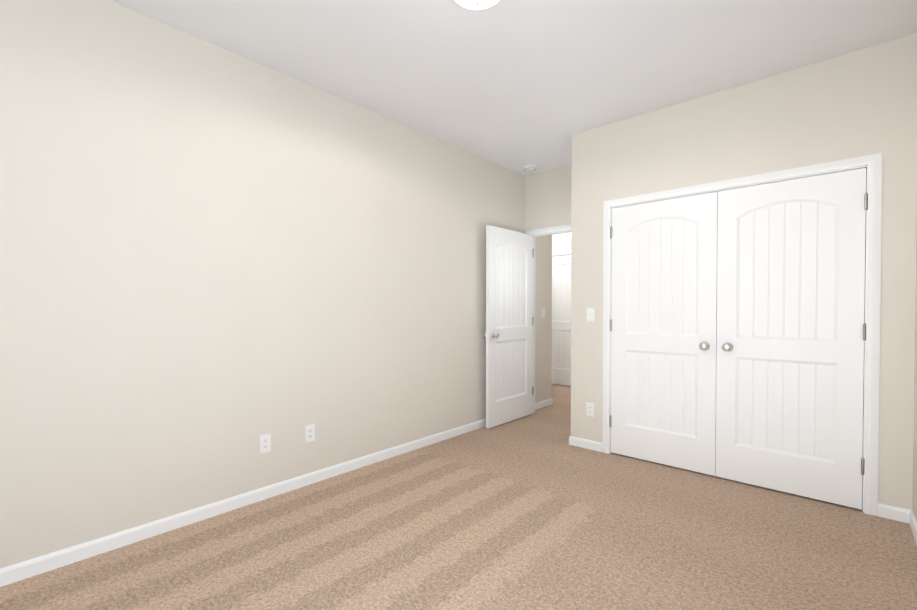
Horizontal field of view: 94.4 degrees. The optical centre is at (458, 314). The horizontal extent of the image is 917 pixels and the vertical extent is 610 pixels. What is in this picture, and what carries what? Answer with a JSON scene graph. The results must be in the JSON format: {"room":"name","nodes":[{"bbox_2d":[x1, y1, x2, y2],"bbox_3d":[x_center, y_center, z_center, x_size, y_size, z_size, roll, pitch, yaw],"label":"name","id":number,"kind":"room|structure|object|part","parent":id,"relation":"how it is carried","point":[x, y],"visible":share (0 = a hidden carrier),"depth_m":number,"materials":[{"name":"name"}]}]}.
{"room":"empty bedroom","nodes":[
{"label":"empty bedroom","id":0,"kind":"room"},
{"bbox_2d":[0,0,551,568],"bbox_3d":[-0.806,-0.206,3.254,0.120,2.742,5.820,1,1,42],"label":"wall","id":1,"kind":"structure","parent":0,"point":[216,262],"depth_m":2.43,"materials":[{"name":"beige paint"}]},
{"bbox_2d":[0,418,485,586],"bbox_3d":[-0.927,1.130,3.038,0.012,0.076,5.070,1,1,42],"label":"baseboard","id":2,"kind":"structure","parent":1,"relation":"attached to","point":[13,573],"depth_m":2.40,"materials":[{"name":"white paint"}]},
{"bbox_2d":[259,433,270,453],"bbox_3d":[-1.228,0.821,2.701,0.009,0.116,0.071,1,1,42],"label":"electrical outlet","id":3,"kind":"object","parent":1,"relation":"attached to","point":[265,443],"visible":1,"depth_m":2.70,"materials":[{"name":"white plastic"}]},
{"bbox_2d":[305,424,314,442],"bbox_3d":[-1.023,0.820,2.929,0.009,0.116,0.071,1,1,42],"label":"electrical outlet","id":4,"kind":"object","parent":1,"relation":"attached to","point":[309,433],"visible":1,"depth_m":2.92,"materials":[{"name":"white plastic"}]},
{"bbox_2d":[542,308,544,317],"bbox_3d":[1.054,-0.018,5.225,0.018,0.116,0.071,1,1,42],"label":"light switch","id":5,"kind":"object","parent":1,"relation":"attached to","point":[543,312],"visible":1,"depth_m":5.22,"materials":[{"name":"white plastic"}]},
{"bbox_2d":[535,398,552,409],"bbox_3d":[1.021,1.101,5.208,0.012,0.076,0.522,1,1,42],"label":"baseboard","id":6,"kind":"structure","parent":1,"relation":"attached to","point":[547,402],"depth_m":5.23,"materials":[{"name":"white paint"}]},
{"bbox_2d":[0,384,916,609],"bbox_3d":[0.337,1.216,3.161,4.630,0.100,7.240,1,1,42],"label":"floor","id":7,"kind":"structure","parent":0,"point":[535,510],"depth_m":2.16,"materials":[{"name":"carpet"}]},
{"bbox_2d":[109,0,916,175],"bbox_3d":[0.337,-1.625,3.123,4.630,0.100,7.240,1,1,42],"label":"ceiling","id":8,"kind":"structure","parent":0,"point":[517,86],"depth_m":2.51,"materials":[{"name":"white paint"}]},
{"bbox_2d":[455,0,498,9],"bbox_3d":[0.089,-1.502,1.976,0.302,0.116,0.302,1,1,42],"label":"ceiling light","id":9,"kind":"object","parent":8,"relation":"attached to","point":[476,4],"visible":1,"depth_m":2.02,"materials":[{"name":"white glass"}]},
{"bbox_2d":[524,165,536,171],"bbox_3d":[0.772,-1.575,4.574,0.137,0.040,0.137,1,1,42],"label":"smoke detector","id":10,"kind":"object","parent":8,"relation":"attached to","point":[528,168],"visible":1,"depth_m":4.53,"materials":[{"name":"plastic"}]},
{"bbox_2d":[524,164,571,233],"bbox_3d":[1.929,-0.215,3.943,3.030,2.742,0.120,1,1,42],"label":"wall","id":11,"kind":"structure","parent":0,"point":[548,196],"depth_m":4.69,"materials":[{"name":"beige paint"}]},
{"bbox_2d":[525,224,570,413],"bbox_3d":[1.150,0.092,4.635,0.929,2.110,0.137,1,1,42],"label":"door frame","id":12,"kind":"structure","parent":11,"relation":"attached to","point":[534,296],"depth_m":4.90,"materials":[{"name":"white paint"}]},
{"bbox_2d":[484,225,533,428],"bbox_3d":[0.562,0.121,4.548,0.167,2.030,0.823,1,1,42],"label":"bedroom door","id":13,"kind":"structure","parent":12,"relation":"attached to","point":[508,334],"depth_m":4.50,"materials":[{"name":"white paint"}]},
{"bbox_3d":[0.334,0.209,4.295,0.167,0.062,0.062,1,1,42],"label":"knob","id":14,"kind":"part","parent":13,"relation":"part of","materials":[{"name":"silver metal"}]},
{"bbox_3d":[0.837,0.087,4.843,0.044,1.670,0.015,1,1,42],"label":"bedroom door hinges","id":15,"kind":"part","parent":13,"relation":"part of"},
{"bbox_2d":[552,233,570,251],"bbox_3d":[1.954,-0.249,6.433,2.580,2.742,0.120,1,1,42],"label":"wall","id":16,"kind":"structure","parent":0,"point":[561,242],"depth_m":6.65,"materials":[{"name":"beige paint"}]},
{"bbox_2d":[552,255,570,385],"bbox_3d":[1.690,0.093,6.622,0.814,2.030,0.167,1,1,42],"label":"hall door","id":17,"kind":"structure","parent":16,"relation":"in","point":[561,320],"depth_m":6.67,"materials":[{"name":"white paint"}]},
{"bbox_2d":[552,250,570,255],"bbox_3d":[1.671,0.065,6.600,0.948,2.110,0.017,1,1,42],"label":"door frame","id":18,"kind":"structure","parent":16,"relation":"attached to","point":[561,253],"depth_m":6.63,"materials":[{"name":"white paint"}]},
{"bbox_2d":[571,33,916,509],"bbox_3d":[1.811,-0.204,3.108,2.090,2.742,0.100,1,1,42],"label":"wall","id":19,"kind":"structure","parent":0,"point":[860,103],"depth_m":2.73,"materials":[{"name":"beige paint"}]},
{"bbox_2d":[569,436,601,451],"bbox_3d":[1.109,1.122,3.681,0.285,0.076,0.012,1,1,42],"label":"baseboard","id":20,"kind":"structure","parent":19,"relation":"attached to","point":[575,441],"depth_m":3.68,"materials":[{"name":"white paint"}]},
{"bbox_2d":[586,402,593,416],"bbox_3d":[1.133,0.820,3.657,0.071,0.116,0.009,1,1,42],"label":"outlet","id":21,"kind":"object","parent":19,"relation":"attached to","point":[589,409],"visible":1,"depth_m":3.65,"materials":[{"name":"white plastic"}]},
{"bbox_2d":[587,308,594,321],"bbox_3d":[1.130,0.003,3.643,0.071,0.116,0.018,1,1,42],"label":"light switch","id":22,"kind":"object","parent":19,"relation":"attached to","point":[590,314],"visible":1,"depth_m":3.64,"materials":[{"name":"white plastic"}]},
{"bbox_2d":[609,226,611,426],"bbox_3d":[1.277,0.104,3.542,0.015,1.670,0.044,1,1,42],"label":"left closet door hinges","id":23,"kind":"object","parent":19,"relation":"attached to","point":[610,319],"visible":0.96,"depth_m":3.52,"materials":[{"name":"silver metal"}]},
{"bbox_2d":[611,192,717,475],"bbox_3d":[1.566,0.138,3.293,0.760,2.030,0.167,1,1,42],"label":"closet door","id":24,"kind":"structure","parent":19,"relation":"in","point":[664,327],"depth_m":3.26,"materials":[{"name":"white paint"}]},
{"bbox_3d":[1.796,0.225,3.088,0.062,0.062,0.167,1,1,42],"label":"knob","id":25,"kind":"part","parent":24,"relation":"part of","materials":[{"name":"silver metal"}]},
{"bbox_2d":[602,153,882,515],"bbox_3d":[1.869,0.136,3.061,1.564,2.064,0.100,1,1,42],"label":"door frame","id":26,"kind":"structure","parent":19,"relation":"attached to","point":[865,307],"depth_m":2.55,"materials":[{"name":"white paint"}]},
{"bbox_2d":[715,168,865,509],"bbox_3d":[2.133,0.144,2.784,0.760,2.030,0.167,1,1,42],"label":"closet door","id":27,"kind":"structure","parent":19,"relation":"in","point":[790,323],"depth_m":2.74,"materials":[{"name":"white paint"}]},
{"bbox_3d":[1.903,0.227,2.992,0.062,0.062,0.167,1,1,42],"label":"knob","id":28,"kind":"part","parent":27,"relation":"part of","materials":[{"name":"silver metal"}]},
{"bbox_2d":[861,193,867,474],"bbox_3d":[2.412,0.118,2.524,0.015,1.670,0.044,1,1,42],"label":"right closet door hinges","id":29,"kind":"object","parent":19,"relation":"attached to","point":[864,325],"visible":1,"depth_m":2.51,"materials":[{"name":"silver metal"}]},
{"bbox_2d":[912,226,916,521],"bbox_3d":[1.368,-0.175,0.960,0.120,2.742,5.310,1,1,42],"label":"wall","id":30,"kind":"structure","parent":0,"point":[914,505],"depth_m":2.34,"materials":[{"name":"beige paint"}]},
{"bbox_2d":[896,507,916,545],"bbox_3d":[1.078,1.161,0.775,0.040,0.076,4.380,1,1,42],"label":"baseboard","id":31,"kind":"structure","parent":30,"relation":"attached to","point":[904,515],"depth_m":2.39,"materials":[{"name":"white paint"}]}
]}

